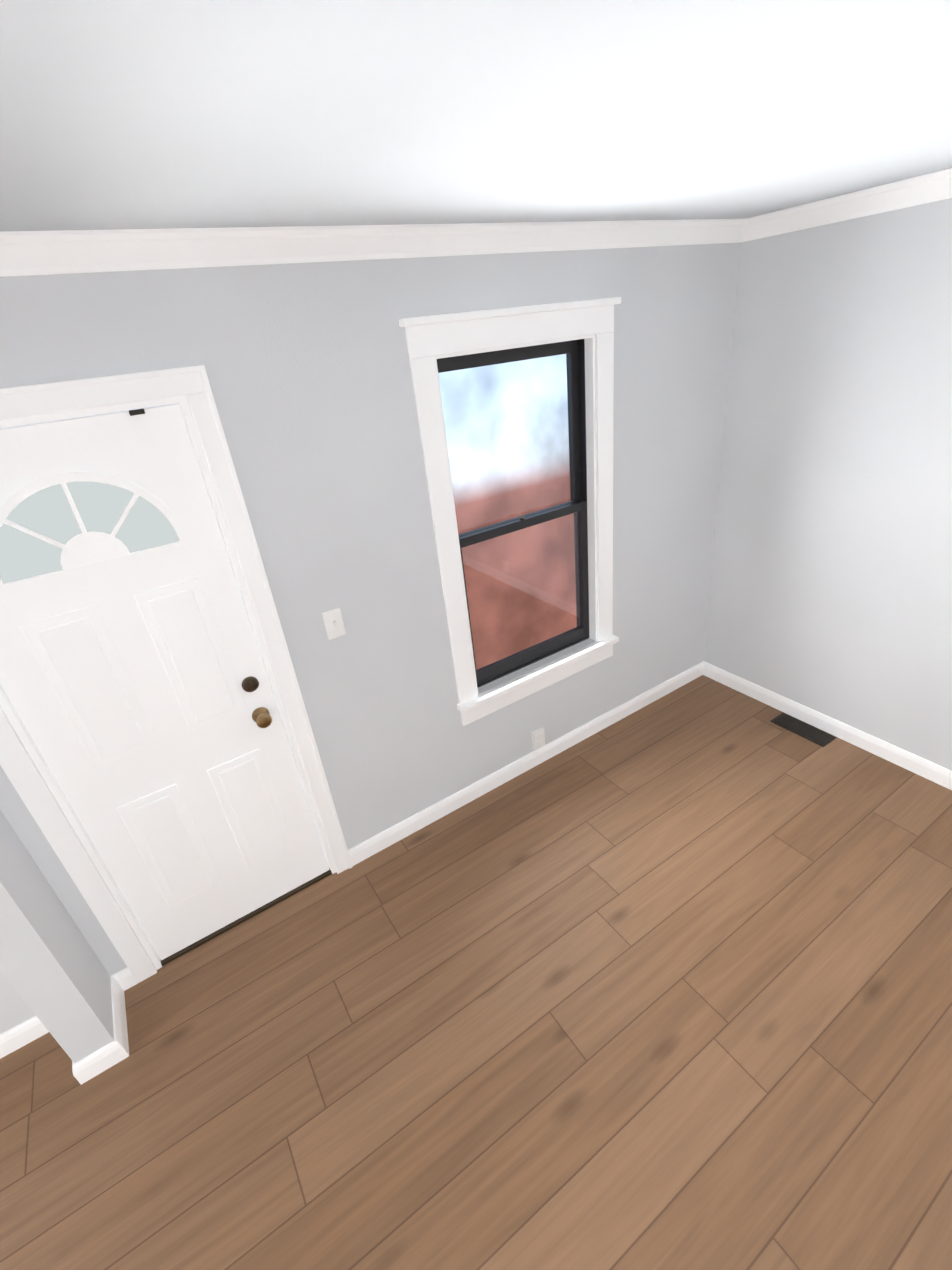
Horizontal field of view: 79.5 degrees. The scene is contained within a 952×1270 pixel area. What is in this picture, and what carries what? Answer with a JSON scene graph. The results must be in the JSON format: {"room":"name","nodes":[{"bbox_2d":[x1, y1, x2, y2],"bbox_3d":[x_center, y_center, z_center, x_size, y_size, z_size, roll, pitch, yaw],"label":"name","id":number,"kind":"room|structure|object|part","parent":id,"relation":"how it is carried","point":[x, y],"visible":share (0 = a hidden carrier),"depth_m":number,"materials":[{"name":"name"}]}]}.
{"room":"living room","nodes":[
{"label":"living room","id":0,"kind":"room"},
{"bbox_2d":[0,243,740,1062],"bbox_3d":[-1.483,0.335,1.629,7.180,2.440,0.430,-22,31,-26],"label":"wall","id":1,"kind":"structure","parent":0,"point":[308,369],"depth_m":2.13,"materials":[{"name":"grey paint"}]},
{"bbox_2d":[0,404,329,959],"bbox_3d":[-1.072,0.319,2.002,0.719,2.007,0.112,-22,31,-26],"label":"door","id":2,"kind":"structure","parent":1,"relation":"in","point":[134,682],"depth_m":1.90,"materials":[{"name":"white wood"}]},
{"bbox_2d":[0,365,352,982],"bbox_3d":[-1.108,0.264,2.028,0.909,2.117,0.172,-22,31,-26],"label":"door frame","id":3,"kind":"structure","parent":1,"relation":"attached to","point":[45,402],"depth_m":1.89,"materials":[{"name":"white painted wood"}]},
{"bbox_2d":[322,607,345,639],"bbox_3d":[-0.542,-0.042,2.196,0.072,0.116,0.016,-22,31,-26],"label":"switch plate","id":4,"kind":"object","parent":1,"relation":"attached to","point":[333,623],"visible":1,"depth_m":2.19,"materials":[{"name":"white plastic"}]},
{"bbox_2d":[0,218,747,276],"bbox_3d":[-0.193,-1.285,1.869,3.445,0.082,0.056,-22,31,-26],"label":"crown molding","id":5,"kind":"structure","parent":1,"relation":"attached to","point":[25,253],"depth_m":1.72,"materials":[{"name":"white wood"}]},
{"bbox_2d":[0,661,951,1084],"bbox_3d":[-0.441,1.939,0.856,6.880,0.105,3.532,-22,31,-26],"label":"baseboard","id":6,"kind":"structure","parent":1,"relation":"attached to","point":[96,1063],"depth_m":2.89,"materials":[{"name":"white wood"}]},
{"bbox_2d":[398,297,620,725],"bbox_3d":[0.223,-0.503,2.603,1.016,1.715,0.202,-22,31,-26],"label":"window","id":7,"kind":"structure","parent":1,"relation":"in","point":[430,339],"depth_m":2.52,"materials":[{"name":"white wood"}]},
{"bbox_3d":[0.195,-0.520,2.643,0.780,1.465,0.100,-22,31,-26],"label":"far window sash","id":8,"kind":"part","parent":7,"relation":"part of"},
{"bbox_2d":[532,727,544,750],"bbox_3d":[0.337,0.558,3.071,0.072,0.116,0.022,-22,31,-26],"label":"electrical outlet","id":9,"kind":"object","parent":1,"relation":"attached to","point":[538,738],"visible":1,"depth_m":3.06,"materials":[{"name":"white plastic"}]},
{"bbox_2d":[0,675,951,1269],"bbox_3d":[-0.490,1.992,0.989,7.180,0.100,3.610,-22,31,-26],"label":"floor","id":10,"kind":"structure","parent":0,"point":[662,983],"depth_m":1.91,"materials":[{"name":"laminate"}]},
{"bbox_2d":[771,713,835,746],"bbox_3d":[1.801,0.518,3.160,0.120,0.009,0.300,-22,31,-26],"label":"floor vent","id":11,"kind":"object","parent":10,"relation":"in","point":[805,730],"visible":1,"depth_m":3.15,"materials":[{"name":"grey metal"}]},
{"bbox_2d":[0,0,951,231],"bbox_3d":[0.137,0.317,-1.462,7.180,0.100,6.930,-22,31,-26],"label":"ceiling","id":12,"kind":"structure","parent":0,"point":[143,114],"depth_m":0.95,"materials":[{"name":"paint"}]},
{"bbox_2d":[703,198,951,770],"bbox_3d":[3.247,0.298,0.612,0.150,2.440,6.780,-22,31,-26],"label":"wall","id":13,"kind":"structure","parent":0,"point":[830,594],"depth_m":2.64,"materials":[{"name":"grey paint"}]},
{"bbox_2d":[744,168,951,241],"bbox_3d":[2.140,-1.268,1.302,0.056,0.082,3.340,-22,31,-26],"label":"crown molding","id":14,"kind":"structure","parent":13,"relation":"attached to","point":[936,186],"depth_m":2.24,"materials":[{"name":"white wood"}]},
{"label":"outside","id":15,"kind":"structure","parent":0,"visible":0},
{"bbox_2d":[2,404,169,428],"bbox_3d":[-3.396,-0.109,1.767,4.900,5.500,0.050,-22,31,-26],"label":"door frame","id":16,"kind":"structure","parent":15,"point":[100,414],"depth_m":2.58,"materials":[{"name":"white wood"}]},
{"bbox_2d":[438,354,576,669],"bbox_3d":[2.181,-2.208,4.493,8.000,5.500,0.050,-22,31,-26],"label":"window glass","id":17,"kind":"structure","parent":15,"point":[508,491],"depth_m":3.68,"materials":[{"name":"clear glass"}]}
]}

